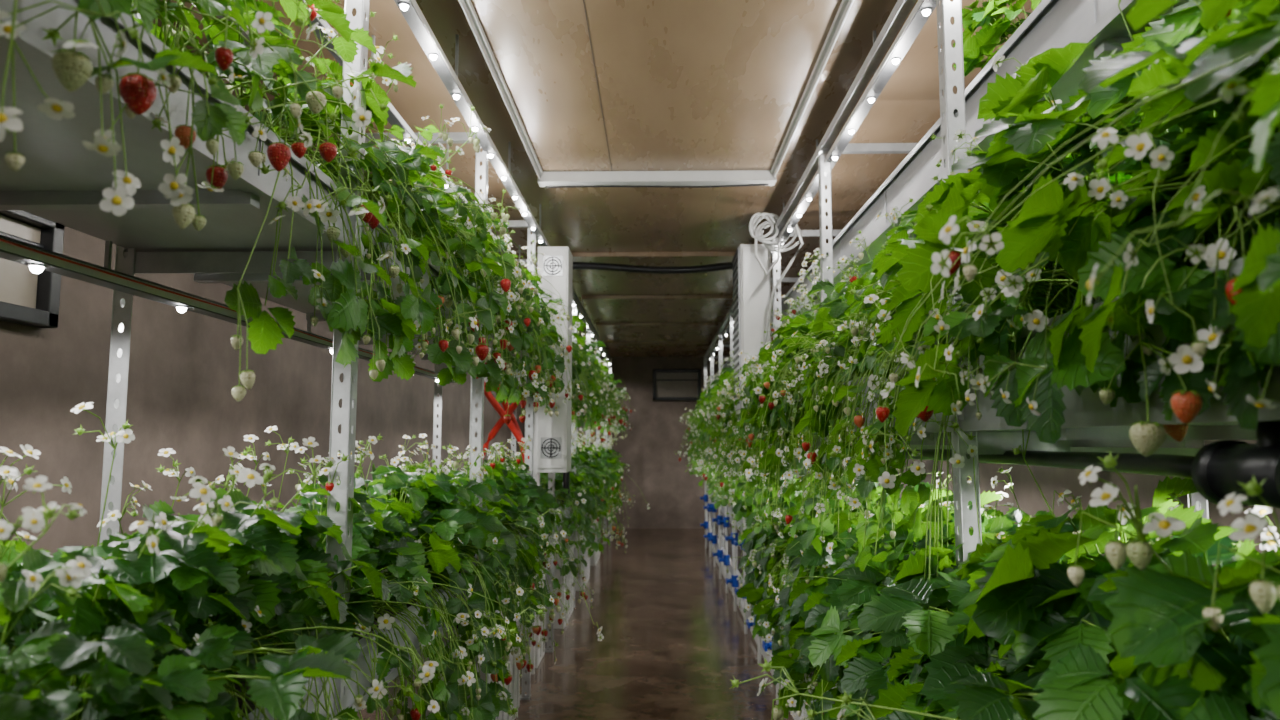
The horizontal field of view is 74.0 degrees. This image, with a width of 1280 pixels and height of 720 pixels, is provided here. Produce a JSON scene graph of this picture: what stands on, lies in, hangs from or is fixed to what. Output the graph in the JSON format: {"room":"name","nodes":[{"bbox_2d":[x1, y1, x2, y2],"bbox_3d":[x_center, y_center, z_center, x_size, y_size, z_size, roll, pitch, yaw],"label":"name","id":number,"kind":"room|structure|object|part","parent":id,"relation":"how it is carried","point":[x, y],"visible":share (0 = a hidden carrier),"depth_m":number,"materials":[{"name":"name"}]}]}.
{"room":"indoor vertical farm","nodes":[
{"label":"indoor vertical farm","id":0,"kind":"room"},
{"bbox_2d":[0,226,524,556],"bbox_3d":[-1.795,0.502,5.213,0.100,2.400,13.600,0,-6,1],"label":"wall","id":1,"kind":"structure","parent":0,"point":[184,367],"depth_m":3.26,"materials":[{"name":"paint"}]},
{"bbox_2d":[0,210,64,327],"bbox_3d":[-1.790,-0.336,1.827,0.050,0.340,1.500,0,-6,1],"label":"window","id":2,"kind":"structure","parent":1,"relation":"in","point":[29,298],"depth_m":2.47,"materials":[{"name":"black plastic"}]},
{"bbox_2d":[0,240,252,326],"bbox_3d":[-0.967,-0.153,1.667,0.040,0.094,0.795,0,-6,1],"label":"light","id":3,"kind":"object","parent":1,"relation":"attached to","point":[36,263],"depth_m":1.54,"materials":[{"name":"metal"}]},
{"bbox_2d":[0,235,435,373],"bbox_3d":[-0.942,-0.145,1.641,0.008,0.012,4.200,0,-6,1],"label":"wiring","id":4,"kind":"object","parent":3,"relation":"attached to","point":[2,238],"visible":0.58,"depth_m":1.55,"materials":[{"name":"black rubber"}]},
{"bbox_2d":[278,314,332,353],"bbox_3d":[-0.953,-0.084,2.387,0.040,0.093,0.371,0,-6,1],"label":"light","id":5,"kind":"object","parent":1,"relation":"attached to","point":[297,336],"depth_m":2.44,"materials":[{"name":"metal"}]},
{"bbox_2d":[357,528,793,719],"bbox_3d":[-0.111,1.743,5.059,3.270,0.100,13.600,0,-6,1],"label":"floor","id":6,"kind":"structure","parent":0,"point":[674,643],"depth_m":4.96,"materials":[{"name":"brown concrete"}]},
{"bbox_2d":[99,0,535,715],"bbox_3d":[-0.821,0.209,1.652,0.512,2.300,5.015,0,-6,1],"label":"metal shelving rack","id":7,"kind":"object","parent":6,"relation":"on","point":[128,261],"visible":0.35,"depth_m":1.70,"materials":[{"name":"metal"}]},
{"bbox_3d":[-1.028,0.236,1.673,0.040,2.250,0.038,0,-5,1],"label":"post","id":8,"kind":"part","parent":7,"relation":"part of","materials":[{"name":"metal"}]},
{"bbox_2d":[0,0,532,360],"bbox_3d":[-0.802,-0.264,1.674,0.470,0.120,5.050,0,-6,1],"label":"trough","id":9,"kind":"object","parent":7,"relation":"on","point":[61,181],"visible":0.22,"depth_m":1.24,"materials":[{"name":"metal"}]},
{"bbox_2d":[0,0,392,215],"bbox_3d":[-0.679,-0.488,0.769,0.641,0.595,1.743,0,-6,3],"label":"plants","id":10,"kind":"object","parent":9,"relation":"in","point":[265,52],"visible":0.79,"depth_m":1.03,"materials":[{"name":"green plant"}]},
{"bbox_2d":[153,29,319,160],"bbox_3d":[-0.881,-0.465,2.146,0.456,0.406,3.839,0,-6,1],"label":"plants","id":11,"kind":"object","parent":9,"relation":"in","point":[222,75],"visible":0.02,"depth_m":1.83,"materials":[{"name":"green plant"}]},
{"bbox_2d":[163,0,596,423],"bbox_3d":[-0.570,-0.226,2.863,0.680,0.890,3.524,0,-6,3],"label":"plants","id":12,"kind":"object","parent":9,"relation":"in","point":[417,205],"visible":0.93,"depth_m":1.77,"materials":[{"name":"green plant"}]},
{"bbox_2d":[454,193,466,202],"bbox_3d":[-0.770,-0.677,3.557,0.040,0.047,0.214,0,-6,1],"label":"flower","id":13,"kind":"object","parent":12,"relation":"attached to","point":[462,201],"depth_m":3.59,"materials":[{"name":"plant"}]},
{"bbox_2d":[155,533,526,719],"bbox_3d":[-0.802,0.642,1.587,0.470,0.140,5.050,0,-6,1],"label":"trough","id":14,"kind":"object","parent":7,"relation":"on","point":[361,662],"visible":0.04,"depth_m":1.77,"materials":[{"name":"metal"}]},
{"bbox_2d":[0,402,152,654],"label":"plants","id":15,"kind":"object","parent":14,"relation":"in","point":[11,552],"depth_m":1.22,"materials":[{"name":"green plant"}]},
{"bbox_2d":[156,448,194,515],"label":"plants","id":16,"kind":"object","parent":14,"relation":"in","point":[191,472],"depth_m":1.59,"materials":[{"name":"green plant"}]},
{"bbox_2d":[207,435,269,502],"label":"plants","id":17,"kind":"object","parent":14,"relation":"in","point":[251,438],"depth_m":1.88,"materials":[{"name":"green plant"}]},
{"bbox_2d":[264,426,327,511],"label":"plants","id":18,"kind":"object","parent":14,"relation":"in","point":[294,446],"depth_m":2.14,"materials":[{"name":"green plant"}]},
{"bbox_2d":[0,434,603,719],"bbox_3d":[-0.541,0.655,2.066,0.878,0.960,4.500,0,-6,1],"label":"plants","id":19,"kind":"object","parent":14,"relation":"in","point":[161,625],"visible":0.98,"depth_m":1.26,"materials":[{"name":"green plant"}]},
{"bbox_2d":[350,440,401,503],"label":"plants","id":20,"kind":"object","parent":14,"relation":"in","point":[376,489],"depth_m":2.54,"materials":[{"name":"green plant"}]},
{"bbox_2d":[396,434,435,482],"label":"plants","id":21,"kind":"object","parent":14,"relation":"in","point":[433,446],"depth_m":3.00,"materials":[{"name":"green plant"}]},
{"bbox_3d":[-0.584,0.236,1.664,0.039,2.250,0.038,0,-5,1],"label":"post","id":22,"kind":"part","parent":7,"relation":"part of","materials":[{"name":"metal"}]},
{"bbox_3d":[-1.003,0.356,2.917,0.040,2.250,0.038,0,-5,1],"label":"post","id":23,"kind":"part","parent":7,"relation":"part of","materials":[{"name":"metal"}]},
{"bbox_3d":[-0.979,0.471,4.111,0.040,2.250,0.038,0,-5,1],"label":"post","id":24,"kind":"part","parent":7,"relation":"part of","materials":[{"name":"metal"}]},
{"bbox_3d":[-0.559,0.355,2.908,0.039,2.250,0.038,0,-5,1],"label":"post","id":25,"kind":"part","parent":7,"relation":"part of","materials":[{"name":"metal"}]},
{"bbox_3d":[-0.535,0.470,4.103,0.039,2.250,0.038,0,-5,1],"label":"post","id":26,"kind":"part","parent":7,"relation":"part of","materials":[{"name":"metal"}]},
{"bbox_2d":[535,247,572,471],"bbox_3d":[-0.436,0.000,4.332,0.155,1.130,0.234,0,-6,1],"label":"air conditioning unit","id":27,"kind":"object","parent":7,"relation":"attached to","point":[553,434],"visible":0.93,"depth_m":4.23,"materials":[{"name":"white plastic"}]},
{"bbox_2d":[385,610,520,719],"bbox_3d":[-0.739,1.302,3.457,0.404,0.470,0.724,0,-6,1],"label":"tank","id":28,"kind":"object","parent":6,"relation":"on","point":[513,687],"visible":0.02,"depth_m":3.38,"materials":[{"name":"white plastic"}]},
{"bbox_2d":[469,377,539,673],"bbox_3d":[-0.728,0.806,4.559,0.360,1.670,0.140,0,-6,1],"label":"stand","id":29,"kind":"object","parent":6,"relation":"on","point":[513,425],"visible":0.31,"depth_m":4.55,"materials":[{"name":"painted metal"}]},
{"bbox_2d":[519,568,547,664],"bbox_3d":[-0.723,1.409,4.722,0.384,0.500,0.284,0,-6,1],"label":"tank","id":30,"kind":"object","parent":6,"relation":"on","point":[541,651],"visible":0.12,"depth_m":4.64,"materials":[{"name":"white plastic"}]},
{"bbox_2d":[484,259,611,651],"bbox_3d":[-0.691,0.830,8.096,0.512,2.300,6.265,0,-6,1],"label":"metal shelving rack","id":31,"kind":"object","parent":6,"relation":"on","point":[513,448],"visible":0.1,"depth_m":6.28,"materials":[{"name":"metal"}]},
{"bbox_3d":[-0.935,0.682,6.301,0.040,2.250,0.038,0,-5,1],"label":"post","id":32,"kind":"part","parent":31,"relation":"part of","materials":[{"name":"metal"}]},
{"bbox_2d":[484,375,590,405],"bbox_3d":[-0.672,0.359,8.143,0.470,0.120,6.250,0,-6,1],"label":"trough","id":33,"kind":"object","parent":31,"relation":"on","point":[515,375],"visible":0.02,"depth_m":6.12,"materials":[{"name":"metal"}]},
{"bbox_2d":[535,305,634,442],"bbox_3d":[-0.482,0.283,8.057,0.876,0.999,6.324,0,-6,1],"label":"plants","id":34,"kind":"object","parent":33,"relation":"in","point":[605,413],"visible":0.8,"depth_m":5.97,"materials":[{"name":"green plant"}]},
{"bbox_3d":[-0.517,0.557,4.998,0.039,2.250,0.038,0,-5,1],"label":"post","id":35,"kind":"part","parent":31,"relation":"part of","materials":[{"name":"metal"}]},
{"bbox_2d":[519,492,595,534],"bbox_3d":[-0.672,1.265,8.056,0.470,0.140,6.250,0,-6,1],"label":"trough","id":36,"kind":"object","parent":31,"relation":"on","point":[559,508],"visible":0.05,"depth_m":5.61,"materials":[{"name":"metal"}]},
{"bbox_2d":[511,428,649,586],"bbox_3d":[-0.392,1.169,7.753,1.027,1.078,6.894,0,-6,1],"label":"plants","id":37,"kind":"object","parent":36,"relation":"on","point":[603,477],"visible":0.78,"depth_m":6.08,"materials":[{"name":"green plant"}]},
{"bbox_3d":[-0.491,0.681,6.292,0.039,2.250,0.038,0,-5,1],"label":"post","id":38,"kind":"part","parent":31,"relation":"part of","materials":[{"name":"metal"}]},
{"bbox_3d":[-0.465,0.806,7.586,0.039,2.250,0.038,0,-5,1],"label":"post","id":39,"kind":"part","parent":31,"relation":"part of","materials":[{"name":"metal"}]},
{"bbox_3d":[-0.439,0.930,8.879,0.039,2.250,0.038,0,-5,1],"label":"post","id":40,"kind":"part","parent":31,"relation":"part of","materials":[{"name":"metal"}]},
{"bbox_3d":[-0.413,1.055,10.173,0.039,2.250,0.038,0,-5,1],"label":"post","id":41,"kind":"part","parent":31,"relation":"part of","materials":[{"name":"metal"}]},
{"bbox_3d":[-0.393,1.151,11.168,0.039,2.250,0.038,0,-5,1],"label":"post","id":42,"kind":"part","parent":31,"relation":"part of","materials":[{"name":"metal"}]},
{"bbox_2d":[540,542,574,628],"bbox_3d":[-0.681,1.512,5.797,0.424,0.500,0.624,0,-6,1],"label":"tank","id":43,"kind":"object","parent":6,"relation":"on","point":[569,578],"visible":0.3,"depth_m":5.51,"materials":[{"name":"white plastic"}]},
{"bbox_2d":[555,525,589,590],"bbox_3d":[-0.653,1.647,7.190,0.424,0.500,0.624,0,-6,1],"label":"tank","id":44,"kind":"object","parent":6,"relation":"on","point":[586,569],"visible":0.26,"depth_m":6.90,"materials":[{"name":"white plastic"}]},
{"bbox_2d":[590,515,599,565],"bbox_3d":[-0.625,1.781,8.583,0.424,0.500,0.624,0,-6,1],"label":"tank","id":45,"kind":"object","parent":6,"relation":"on","point":[594,558],"visible":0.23,"depth_m":8.27,"materials":[{"name":"white plastic"}]},
{"bbox_2d":[700,452,707,547],"bbox_3d":[0.732,1.536,9.695,0.091,1.200,0.100,0,-6,1],"label":"valve","id":46,"kind":"object","parent":6,"relation":"on","point":[705,498],"visible":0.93,"depth_m":9.66,"materials":[{"name":"blue plastic"}]},
{"bbox_2d":[703,495,712,556],"bbox_3d":[0.718,1.467,8.978,0.091,1.200,0.100,0,-6,1],"label":"valve","id":47,"kind":"object","parent":6,"relation":"on","point":[710,533],"visible":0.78,"depth_m":8.94,"materials":[{"name":"blue plastic"}]},
{"bbox_2d":[707,473,716,566],"bbox_3d":[0.703,1.398,8.262,0.091,1.200,0.100,0,-6,1],"label":"valve","id":48,"kind":"object","parent":6,"relation":"on","point":[713,538],"visible":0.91,"depth_m":8.22,"materials":[{"name":"blue plastic"}]},
{"bbox_2d":[711,543,718,565],"bbox_3d":[0.958,1.988,8.682,0.400,0.106,1.100,0,-6,1],"label":"water channel","id":49,"kind":"object","parent":6,"relation":"on","point":[712,546],"visible":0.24,"depth_m":8.81,"materials":[{"name":"white plastic"}]},
{"bbox_2d":[712,504,722,578],"bbox_3d":[0.689,1.329,7.545,0.091,1.200,0.100,0,-6,1],"label":"valve","id":50,"kind":"object","parent":6,"relation":"on","point":[719,553],"visible":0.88,"depth_m":7.50,"materials":[{"name":"blue plastic"}]},
{"bbox_2d":[718,495,729,592],"bbox_3d":[0.674,1.260,6.829,0.091,1.200,0.100,0,-6,1],"label":"valve","id":51,"kind":"object","parent":6,"relation":"on","point":[726,525],"visible":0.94,"depth_m":6.80,"materials":[{"name":"blue plastic"}]},
{"bbox_2d":[721,562,731,591],"bbox_3d":[0.931,1.864,7.388,0.400,0.106,1.100,0,-6,1],"label":"water channel","id":52,"kind":"object","parent":6,"relation":"on","point":[722,563],"visible":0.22,"depth_m":7.36,"materials":[{"name":"white plastic"}]},
{"bbox_2d":[725,480,738,610],"bbox_3d":[0.660,1.191,6.112,0.091,1.200,0.100,0,-6,1],"label":"valve","id":53,"kind":"object","parent":6,"relation":"on","point":[733,580],"visible":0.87,"depth_m":6.08,"materials":[{"name":"blue plastic"}]},
{"bbox_2d":[734,539,746,556],"bbox_3d":[0.638,1.083,5.037,0.091,0.109,0.732,0,-6,1],"label":"valve","id":54,"kind":"object","parent":6,"relation":"on","point":[735,542],"depth_m":5.38,"materials":[{"name":"blue plastic"}]},
{"bbox_2d":[732,587,749,619],"bbox_3d":[0.905,1.739,6.095,0.400,0.106,1.100,0,-6,1],"label":"water channel","id":55,"kind":"object","parent":6,"relation":"on","point":[740,602],"visible":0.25,"depth_m":5.91,"materials":[{"name":"white plastic"}]},
{"bbox_2d":[744,611,747,633],"bbox_3d":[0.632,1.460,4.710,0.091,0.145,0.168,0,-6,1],"label":"valve","id":56,"kind":"object","parent":6,"relation":"on","point":[745,617],"depth_m":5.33,"materials":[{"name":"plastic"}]},
{"bbox_2d":[746,616,755,627],"bbox_3d":[0.627,1.369,4.463,0.091,0.132,0.445,0,-6,1],"label":"valve","id":57,"kind":"object","parent":6,"relation":"on","point":[748,624],"depth_m":4.63,"materials":[{"name":"blue plastic"}]},
{"bbox_2d":[757,634,761,663],"bbox_3d":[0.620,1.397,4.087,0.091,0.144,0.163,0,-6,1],"label":"valve","id":58,"kind":"object","parent":6,"relation":"on","point":[758,637],"depth_m":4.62,"materials":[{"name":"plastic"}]},
{"bbox_2d":[750,616,774,675],"bbox_3d":[0.879,1.615,4.801,0.400,0.106,1.100,0,-6,1],"label":"water channel","id":59,"kind":"object","parent":6,"relation":"on","point":[764,653],"visible":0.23,"depth_m":4.62,"materials":[{"name":"white plastic"}]},
{"bbox_2d":[762,637,772,651],"bbox_3d":[0.614,1.260,3.794,0.091,0.122,0.359,0,-6,1],"label":"valve","id":60,"kind":"object","parent":6,"relation":"on","point":[765,646],"depth_m":3.92,"materials":[{"name":"blue plastic"}]},
{"bbox_2d":[776,683,780,704],"bbox_3d":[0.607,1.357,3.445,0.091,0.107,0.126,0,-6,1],"label":"valve","id":61,"kind":"object","parent":6,"relation":"on","point":[778,685],"depth_m":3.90,"materials":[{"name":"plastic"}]},
{"bbox_2d":[781,681,808,719],"bbox_3d":[0.853,1.490,3.507,0.400,0.106,1.100,0,-6,1],"label":"water channel","id":62,"kind":"object","parent":6,"relation":"on","point":[797,717],"visible":0.02,"depth_m":3.51,"materials":[{"name":"white plastic"}]},
{"bbox_2d":[704,0,1208,688],"bbox_3d":[0.880,0.512,4.980,0.661,2.336,11.665,0,-6,1],"label":"metal shelving rack","id":63,"kind":"object","parent":6,"relation":"on","point":[986,443],"depth_m":1.80,"materials":[{"name":"metal"}]},
{"bbox_2d":[545,184,768,493],"bbox_3d":[0.108,-0.002,4.404,1.180,1.449,1.338,0,-6,1],"label":"corrugated hose","id":64,"kind":"object","parent":63,"relation":"hanging from","point":[582,265],"visible":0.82,"depth_m":5.05,"materials":[{"name":"plastic"}]},
{"bbox_3d":[0.835,1.110,10.746,0.040,2.250,0.038,0,-5,1],"label":"post","id":65,"kind":"part","parent":63,"relation":"part of","materials":[{"name":"metal"}]},
{"bbox_3d":[0.809,0.986,9.452,0.040,2.250,0.038,0,-5,1],"label":"post","id":66,"kind":"part","parent":63,"relation":"part of","materials":[{"name":"metal"}]},
{"bbox_3d":[0.783,0.861,8.158,0.040,2.250,0.038,0,-5,1],"label":"post","id":67,"kind":"part","parent":63,"relation":"part of","materials":[{"name":"metal"}]},
{"bbox_3d":[0.756,0.736,6.864,0.040,2.250,0.038,0,-5,1],"label":"post","id":68,"kind":"part","parent":63,"relation":"part of","materials":[{"name":"metal"}]},
{"bbox_2d":[732,244,771,414],"bbox_3d":[0.604,-0.154,4.606,0.175,0.890,0.338,0,-6,1],"label":"air conditioner","id":69,"kind":"object","parent":63,"relation":"attached to","point":[751,290],"visible":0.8,"depth_m":4.46,"materials":[{"name":"white plastic"}]},
{"bbox_2d":[707,485,797,569],"bbox_3d":[0.935,1.077,4.902,0.470,0.130,11.700,0,-6,1],"label":"trough","id":70,"kind":"object","parent":63,"relation":"on","point":[730,507],"visible":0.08,"depth_m":7.01,"materials":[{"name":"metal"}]},
{"bbox_2d":[701,468,801,525],"bbox_3d":[0.895,1.023,7.584,0.606,0.527,6.504,0,-6,1],"label":"plants","id":71,"kind":"object","parent":70,"relation":"on","point":[728,494],"visible":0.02,"depth_m":6.30,"materials":[{"name":"green plant"}]},
{"bbox_2d":[725,445,1123,719],"bbox_3d":[0.702,0.783,2.882,0.718,0.991,3.545,0,-6,1],"label":"plants","id":72,"kind":"object","parent":70,"relation":"on","point":[816,622],"visible":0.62,"depth_m":2.25,"materials":[{"name":"green plant"}]},
{"bbox_2d":[928,469,957,520],"label":"plants","id":73,"kind":"object","parent":70,"relation":"on","point":[950,497],"depth_m":2.71,"materials":[{"name":"green plant"}]},
{"bbox_2d":[730,430,1279,719],"bbox_3d":[0.646,0.584,0.874,0.864,1.128,1.850,1,-6,-6],"label":"plants","id":74,"kind":"object","parent":70,"relation":"on","point":[1139,629],"visible":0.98,"depth_m":1.00,"materials":[{"name":"green plant"}]},
{"bbox_2d":[980,467,1061,532],"label":"plants","id":75,"kind":"object","parent":70,"relation":"on","point":[1013,515],"depth_m":2.07,"materials":[{"name":"green plant"}]},
{"bbox_2d":[1167,489,1182,510],"label":"plants","id":76,"kind":"object","parent":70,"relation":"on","point":[1173,496],"depth_m":1.39,"materials":[{"name":"green plant"}]},
{"bbox_2d":[1244,506,1279,551],"label":"plants","id":77,"kind":"object","parent":70,"relation":"on","point":[1261,510],"depth_m":1.25,"materials":[{"name":"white plant"}]},
{"bbox_2d":[707,522,816,709],"bbox_3d":[0.935,1.517,4.859,0.470,0.095,11.700,0,-6,1],"label":"trough","id":78,"kind":"object","parent":63,"relation":"on","point":[739,571],"visible":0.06,"depth_m":7.87,"materials":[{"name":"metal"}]},
{"bbox_2d":[767,634,836,717],"bbox_3d":[0.777,1.204,2.849,0.500,0.398,3.233,0,-6,1],"label":"plants","id":79,"kind":"object","parent":78,"relation":"in","point":[794,711],"visible":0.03,"depth_m":3.27,"materials":[{"name":"green plant"}]},
{"bbox_3d":[0.700,-0.407,4.290,0.273,0.639,0.293,-1,-6,14],"label":"coil of white cable","id":80,"kind":"part","parent":63,"relation":"part of","materials":[{"name":"white plastic"}]},
{"bbox_3d":[0.705,0.489,4.297,0.040,2.250,0.038,0,-5,1],"label":"post","id":81,"kind":"part","parent":63,"relation":"part of","materials":[{"name":"metal"}]},
{"bbox_3d":[0.679,0.366,3.023,0.040,2.250,0.038,0,-5,1],"label":"post","id":82,"kind":"part","parent":63,"relation":"part of","materials":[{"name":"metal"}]},
{"bbox_2d":[714,0,1188,384],"bbox_3d":[0.979,-0.220,5.026,0.382,0.165,11.700,0,-6,1],"label":"trough","id":83,"kind":"object","parent":63,"relation":"on","point":[1053,23],"visible":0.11,"depth_m":1.80,"materials":[{"name":"metal"}]},
{"bbox_2d":[952,0,1041,76],"bbox_3d":[0.878,-0.827,1.450,0.386,0.382,1.242,0,-6,1],"label":"plants","id":84,"kind":"object","parent":83,"relation":"on","point":[988,16],"visible":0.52,"depth_m":1.89,"materials":[{"name":"green plant"}]},
{"bbox_3d":[0.652,0.239,1.699,0.040,2.250,0.038,0,-5,1],"label":"post","id":85,"kind":"part","parent":63,"relation":"part of","materials":[{"name":"metal"}]},
{"bbox_2d":[710,257,1279,440],"bbox_3d":[0.935,0.383,4.968,0.470,0.185,11.700,0,-6,1],"label":"trough","id":86,"kind":"object","parent":63,"relation":"on","point":[1086,416],"visible":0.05,"depth_m":1.23,"materials":[{"name":"metal"}]},
{"bbox_2d":[0,0,1279,719],"bbox_3d":[0.050,0.406,2.447,1.322,1.425,3.602,0,-6,1],"label":"trusses","id":87,"kind":"object","parent":86,"relation":"hanging from","point":[73,69],"visible":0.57,"depth_m":0.88,"materials":[{"name":"green plant"}]},
{"bbox_2d":[675,351,745,508],"bbox_3d":[0.756,0.583,7.671,0.876,1.197,6.463,0,-6,1],"label":"plants","id":88,"kind":"object","parent":86,"relation":"on","point":[702,423],"visible":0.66,"depth_m":6.34,"materials":[{"name":"green plant"}]},
{"bbox_2d":[711,132,1081,654],"bbox_3d":[0.723,0.174,3.354,0.827,1.149,3.873,0,-6,1],"label":"plants","id":89,"kind":"object","parent":86,"relation":"on","point":[773,433],"visible":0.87,"depth_m":2.38,"materials":[{"name":"green plant"}]},
{"bbox_2d":[1040,299,1066,317],"label":"plants","id":90,"kind":"object","parent":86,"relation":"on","point":[1052,313],"depth_m":1.65,"materials":[{"name":"green plant"}]},
{"bbox_2d":[867,0,1279,443],"bbox_3d":[0.639,-0.241,1.216,0.737,0.718,1.934,0,-6,-5],"label":"plants","id":91,"kind":"object","parent":86,"relation":"on","point":[1219,60],"visible":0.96,"depth_m":1.03,"materials":[{"name":"green plant"}]},
{"bbox_2d":[1070,447,1139,452],"bbox_3d":[0.872,0.165,1.565,0.040,0.010,0.242,0,-6,1],"label":"light","id":92,"kind":"object","parent":86,"relation":"attached to","point":[1073,449],"depth_m":1.55,"materials":[{"name":"metal"}]},
{"bbox_2d":[1132,116,1141,124],"label":"plants","id":93,"kind":"object","parent":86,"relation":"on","point":[1139,119],"depth_m":1.47,"materials":[{"name":"green plant"}]},
{"bbox_2d":[1165,124,1177,133],"label":"plants","id":94,"kind":"object","parent":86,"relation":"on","point":[1174,127],"depth_m":1.36,"materials":[{"name":"green plant"}]},
{"bbox_2d":[1153,448,1200,455],"bbox_3d":[0.867,0.145,1.343,0.040,0.011,0.123,0,-6,1],"label":"light","id":95,"kind":"object","parent":86,"relation":"attached to","point":[1187,451],"depth_m":1.33,"materials":[{"name":"metal"}]},
{"bbox_2d":[1180,116,1211,133],"label":"plants","id":96,"kind":"object","parent":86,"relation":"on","point":[1195,121],"depth_m":1.08,"materials":[{"name":"green plant"}]},
{"bbox_2d":[1213,221,1224,228],"label":"plants","id":97,"kind":"object","parent":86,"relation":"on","point":[1216,225],"depth_m":1.18,"materials":[{"name":"green plant"}]},
{"bbox_2d":[819,421,1279,507],"bbox_3d":[0.738,0.253,2.386,0.094,0.097,3.172,0,-6,3],"label":"drain pipe","id":98,"kind":"object","parent":63,"relation":"attached to","point":[1215,470],"visible":0.73,"depth_m":0.94,"materials":[{"name":"black plastic"}]},
{"bbox_3d":[1.097,0.238,1.690,0.039,2.250,0.038,0,-5,1],"label":"post","id":99,"kind":"part","parent":63,"relation":"part of","materials":[{"name":"metal"}]},
{"bbox_2d":[129,0,1040,356],"bbox_3d":[-0.111,-0.746,5.299,3.270,0.100,13.600,0,-6,1],"label":"ceiling","id":100,"kind":"structure","parent":0,"point":[684,85],"depth_m":3.10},
{"bbox_2d":[307,14,342,65],"bbox_3d":[-0.800,-0.808,2.112,0.040,0.066,0.223,0,-6,1],"label":"light","id":101,"kind":"object","parent":100,"relation":"hanging from","point":[325,25],"depth_m":2.15,"materials":[{"name":"metal"}]},
{"bbox_2d":[387,103,424,147],"bbox_3d":[-0.786,-0.743,2.795,0.040,0.066,0.412,0,-6,1],"label":"light","id":102,"kind":"object","parent":100,"relation":"hanging from","point":[394,118],"depth_m":2.75,"materials":[{"name":"metal"}]},
{"bbox_2d":[437,144,448,174],"bbox_3d":[-0.776,-0.779,3.269,0.040,0.148,0.162,0,-6,1],"label":"light","id":103,"kind":"object","parent":100,"relation":"hanging from","point":[447,146],"depth_m":3.41,"materials":[{"name":"metal"}]},
{"bbox_2d":[394,0,549,246],"bbox_3d":[-0.550,-0.905,2.108,0.040,0.194,5.200,0,-6,1],"label":"light","id":104,"kind":"object","parent":100,"relation":"hanging from","point":[409,9],"visible":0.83,"depth_m":2.53,"materials":[{"name":"metal"}]},
{"bbox_2d":[572,295,598,341],"bbox_3d":[-0.473,-0.348,7.388,0.040,0.190,2.693,0,-6,1],"label":"light","id":105,"kind":"object","parent":100,"relation":"hanging from","point":[584,319],"depth_m":7.09,"materials":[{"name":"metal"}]},
{"bbox_2d":[583,0,611,169],"bbox_3d":[0.021,-1.094,1.150,1.000,0.002,5.280,0,-6,1],"label":"trim","id":106,"kind":"structure","parent":100,"relation":"attached to","point":[583,0],"depth_m":2.81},
{"bbox_2d":[600,346,610,364],"bbox_3d":[-0.420,-0.098,10.007,0.040,0.189,1.945,0,-6,1],"label":"light","id":107,"kind":"object","parent":100,"relation":"hanging from","point":[602,350],"depth_m":10.09,"materials":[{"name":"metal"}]},
{"bbox_2d":[571,251,735,343],"bbox_3d":[0.155,-0.439,7.801,1.240,0.030,4.850,0,-6,1],"label":"trim","id":108,"kind":"structure","parent":100,"relation":"attached to","point":[574,254],"depth_m":6.98,"materials":[{"name":"black metal"}]},
{"bbox_2d":[458,0,853,179],"bbox_3d":[0.021,-1.075,1.148,1.068,0.040,5.280,0,-6,1],"label":"trim","id":109,"kind":"structure","parent":100,"relation":"attached to","point":[845,6],"depth_m":2.76,"materials":[{"name":"white metal"}]},
{"bbox_2d":[537,170,775,186],"bbox_3d":[0.074,-0.813,3.805,1.060,0.052,0.080,0,-6,1],"label":"trim","id":110,"kind":"structure","parent":100,"relation":"attached to","point":[710,177],"depth_m":3.78,"materials":[{"name":"white metal"}]},
{"bbox_2d":[707,263,771,361],"bbox_3d":[0.817,-0.347,7.905,0.040,0.194,5.900,0,-6,1],"label":"light","id":111,"kind":"object","parent":100,"relation":"hanging from","point":[727,330],"visible":0.25,"depth_m":8.26,"materials":[{"name":"metal"}]},
{"bbox_2d":[776,169,818,245],"bbox_3d":[0.715,-0.639,3.827,0.040,0.085,1.145,0,-6,1],"label":"light","id":112,"kind":"object","parent":100,"relation":"hanging from","point":[813,187],"depth_m":3.73,"materials":[{"name":"metal"}]},
{"bbox_2d":[824,0,939,169],"bbox_3d":[0.689,-0.767,2.500,0.040,0.086,1.278,0,-6,1],"label":"light","id":113,"kind":"object","parent":100,"relation":"hanging from","point":[917,19],"depth_m":2.37,"materials":[{"name":"metal"}]},
{"bbox_2d":[528,357,730,528],"bbox_3d":[0.027,1.155,11.996,3.470,2.400,0.100,0,-6,1],"label":"wall","id":114,"kind":"structure","parent":0,"point":[672,495],"depth_m":11.93,"materials":[{"name":"paint"}]},
{"bbox_2d":[653,369,700,400],"bbox_3d":[0.520,0.351,11.989,0.680,0.440,0.050,0,-6,1],"label":"window","id":115,"kind":"structure","parent":114,"relation":"in","point":[668,384],"depth_m":11.99,"materials":[{"name":"black glass"}]},
{"bbox_2d":[795,288,1279,566],"bbox_3d":[1.574,0.495,5.146,0.100,2.400,13.600,0,-6,1],"label":"wall","id":116,"kind":"structure","parent":0,"point":[1030,500],"depth_m":3.02,"materials":[{"name":"paint"}]}
]}

